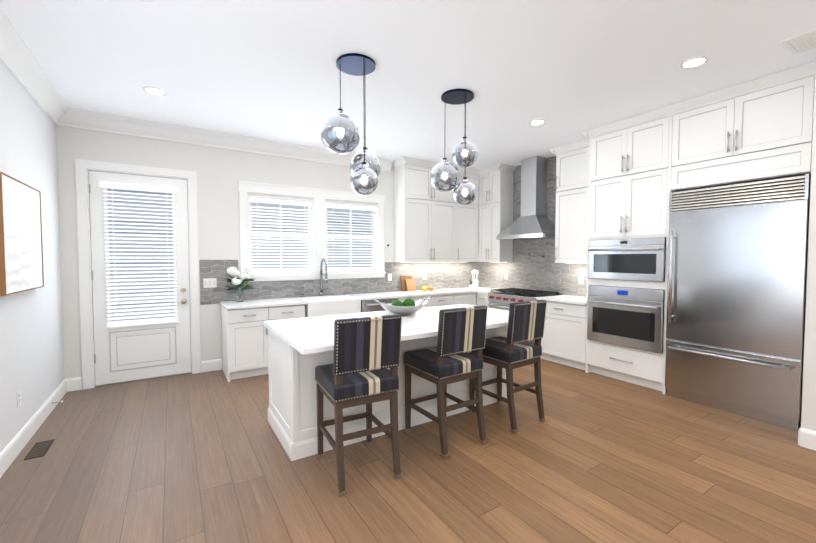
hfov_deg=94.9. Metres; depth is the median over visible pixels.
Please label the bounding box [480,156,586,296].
backsplash
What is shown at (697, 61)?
recessed light
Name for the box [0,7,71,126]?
crown molding
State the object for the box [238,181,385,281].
window
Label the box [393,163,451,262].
upper cabinet
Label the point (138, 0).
recessed light
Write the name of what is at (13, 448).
baseboard
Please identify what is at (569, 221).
upper cabinet
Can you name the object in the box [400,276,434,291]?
cutting board
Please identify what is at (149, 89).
recessed light
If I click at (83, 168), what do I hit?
door frame
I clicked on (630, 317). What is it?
wall oven
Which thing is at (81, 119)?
crown molding
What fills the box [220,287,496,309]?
countertop
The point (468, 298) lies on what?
base cabinet
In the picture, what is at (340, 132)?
pendant light
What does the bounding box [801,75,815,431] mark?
wall pier
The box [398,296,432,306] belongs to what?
base cabinet
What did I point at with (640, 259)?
wall oven
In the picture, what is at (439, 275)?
backsplash
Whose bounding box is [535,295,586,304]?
countertop
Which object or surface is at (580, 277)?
outlet
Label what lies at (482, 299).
base cabinet
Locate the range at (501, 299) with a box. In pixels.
[487,288,561,342]
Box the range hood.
[496,156,554,239]
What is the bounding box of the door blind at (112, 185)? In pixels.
[99,181,177,327]
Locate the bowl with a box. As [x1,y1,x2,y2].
[374,296,430,314]
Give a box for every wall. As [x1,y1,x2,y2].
[0,62,64,452]
[56,125,478,386]
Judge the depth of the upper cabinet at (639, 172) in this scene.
4.31 m
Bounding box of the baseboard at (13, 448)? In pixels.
[0,379,68,477]
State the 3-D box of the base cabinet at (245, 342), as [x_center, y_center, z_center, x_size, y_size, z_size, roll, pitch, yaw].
[-1.877,0.862,4.950,0.990,0.868,0.600,-1,3,-32]
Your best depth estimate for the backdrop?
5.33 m
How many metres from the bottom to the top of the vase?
0.461 m
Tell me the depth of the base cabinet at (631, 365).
4.39 m
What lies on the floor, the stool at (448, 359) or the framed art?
the stool at (448, 359)
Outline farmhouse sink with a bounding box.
[298,296,360,316]
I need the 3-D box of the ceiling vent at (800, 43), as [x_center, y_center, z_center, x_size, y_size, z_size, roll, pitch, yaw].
[2.947,-1.686,2.732,0.320,0.012,0.260,-1,3,-32]
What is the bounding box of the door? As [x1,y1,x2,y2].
[88,171,190,385]
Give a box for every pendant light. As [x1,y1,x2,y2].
[320,53,380,194]
[430,89,477,204]
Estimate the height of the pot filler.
0.089 m
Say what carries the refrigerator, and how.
on the floor
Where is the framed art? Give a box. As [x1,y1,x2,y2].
[0,172,43,295]
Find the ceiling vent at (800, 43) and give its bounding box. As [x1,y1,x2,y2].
[781,29,815,54]
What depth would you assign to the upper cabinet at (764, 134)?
3.45 m
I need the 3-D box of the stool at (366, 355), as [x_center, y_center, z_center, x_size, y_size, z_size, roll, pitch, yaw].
[-0.362,0.833,2.634,0.467,1.100,0.550,-1,2,-28]
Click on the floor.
(202, 457)
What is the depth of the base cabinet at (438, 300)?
6.15 m
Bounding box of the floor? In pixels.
[0,358,815,542]
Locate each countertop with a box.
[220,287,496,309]
[263,304,546,355]
[477,289,492,293]
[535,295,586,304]
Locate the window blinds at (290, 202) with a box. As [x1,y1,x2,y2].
[249,197,376,272]
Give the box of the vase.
[225,266,255,301]
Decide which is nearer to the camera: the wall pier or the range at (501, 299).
the wall pier
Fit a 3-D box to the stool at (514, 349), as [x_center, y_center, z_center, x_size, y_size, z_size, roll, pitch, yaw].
[0.910,0.801,3.473,0.467,1.100,0.550,-2,3,-35]
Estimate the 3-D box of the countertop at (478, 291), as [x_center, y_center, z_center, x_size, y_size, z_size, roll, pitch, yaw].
[1.542,0.349,6.520,0.657,0.035,0.252,-1,3,-32]
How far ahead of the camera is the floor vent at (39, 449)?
2.88 m
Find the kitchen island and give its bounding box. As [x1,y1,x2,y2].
[268,328,507,460]
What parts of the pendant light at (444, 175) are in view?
globe, globe, globe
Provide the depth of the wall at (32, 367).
3.21 m
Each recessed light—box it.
[138,0,155,1]
[142,86,167,95]
[528,119,545,125]
[679,56,709,68]
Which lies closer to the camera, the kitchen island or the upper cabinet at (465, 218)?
the kitchen island
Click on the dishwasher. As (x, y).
(369, 305)
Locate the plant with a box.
[465,269,482,288]
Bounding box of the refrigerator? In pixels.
[665,174,810,431]
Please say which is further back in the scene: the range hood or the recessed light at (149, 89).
the range hood
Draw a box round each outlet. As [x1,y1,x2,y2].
[16,389,20,406]
[203,278,216,287]
[579,276,582,283]
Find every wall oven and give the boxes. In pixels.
[587,285,664,353]
[588,237,665,281]
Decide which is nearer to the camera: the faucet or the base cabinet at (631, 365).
the base cabinet at (631, 365)
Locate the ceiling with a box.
[0,0,815,175]
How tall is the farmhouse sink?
0.267 m
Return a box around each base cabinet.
[221,304,304,381]
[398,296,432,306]
[433,294,456,305]
[457,293,476,305]
[477,293,489,307]
[540,301,585,369]
[585,340,666,393]
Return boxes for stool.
[314,314,401,496]
[404,305,487,458]
[469,300,546,433]
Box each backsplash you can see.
[200,260,479,304]
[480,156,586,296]
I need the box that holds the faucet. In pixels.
[301,258,327,296]
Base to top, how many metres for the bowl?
0.166 m
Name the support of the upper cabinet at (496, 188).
attached to the wall
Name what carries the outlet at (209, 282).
attached to the backsplash at (439, 275)
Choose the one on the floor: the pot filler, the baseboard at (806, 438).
the baseboard at (806, 438)
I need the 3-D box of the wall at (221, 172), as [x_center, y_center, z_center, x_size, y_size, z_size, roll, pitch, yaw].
[-1.115,-0.274,5.845,6.400,3.070,0.150,-1,3,-32]
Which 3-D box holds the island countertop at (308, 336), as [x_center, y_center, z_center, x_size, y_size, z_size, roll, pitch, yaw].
[0.014,0.461,3.485,2.360,0.040,1.210,-1,3,-32]
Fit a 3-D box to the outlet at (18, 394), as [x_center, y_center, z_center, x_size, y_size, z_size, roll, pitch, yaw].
[-2.995,0.976,2.884,0.008,0.115,0.075,-1,3,-32]
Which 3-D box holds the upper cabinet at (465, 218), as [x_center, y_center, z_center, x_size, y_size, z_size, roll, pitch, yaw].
[0.982,-0.964,6.817,0.610,1.576,0.387,-1,3,-32]
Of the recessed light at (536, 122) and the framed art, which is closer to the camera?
the framed art
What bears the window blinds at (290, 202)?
attached to the window
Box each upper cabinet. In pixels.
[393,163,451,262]
[452,171,479,261]
[480,167,513,261]
[555,147,583,262]
[584,143,588,262]
[589,113,669,240]
[669,73,815,192]
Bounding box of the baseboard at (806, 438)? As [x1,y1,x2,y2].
[798,427,815,450]
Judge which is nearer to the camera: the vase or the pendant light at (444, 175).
the pendant light at (444, 175)
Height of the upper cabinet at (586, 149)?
1.576 m
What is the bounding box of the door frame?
[75,159,200,389]
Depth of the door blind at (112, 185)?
4.43 m
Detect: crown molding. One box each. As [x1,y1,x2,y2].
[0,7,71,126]
[72,108,393,171]
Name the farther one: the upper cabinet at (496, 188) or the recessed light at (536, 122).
the upper cabinet at (496, 188)
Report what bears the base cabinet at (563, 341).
on the floor
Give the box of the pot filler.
[527,254,544,258]
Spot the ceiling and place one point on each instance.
(569, 71)
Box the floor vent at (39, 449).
[24,439,54,459]
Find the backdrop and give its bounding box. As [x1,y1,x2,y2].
[107,189,371,320]
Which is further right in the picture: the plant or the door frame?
the plant
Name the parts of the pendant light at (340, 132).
globe, globe, globe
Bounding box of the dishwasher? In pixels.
[361,298,397,312]
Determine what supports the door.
in the wall at (221, 172)

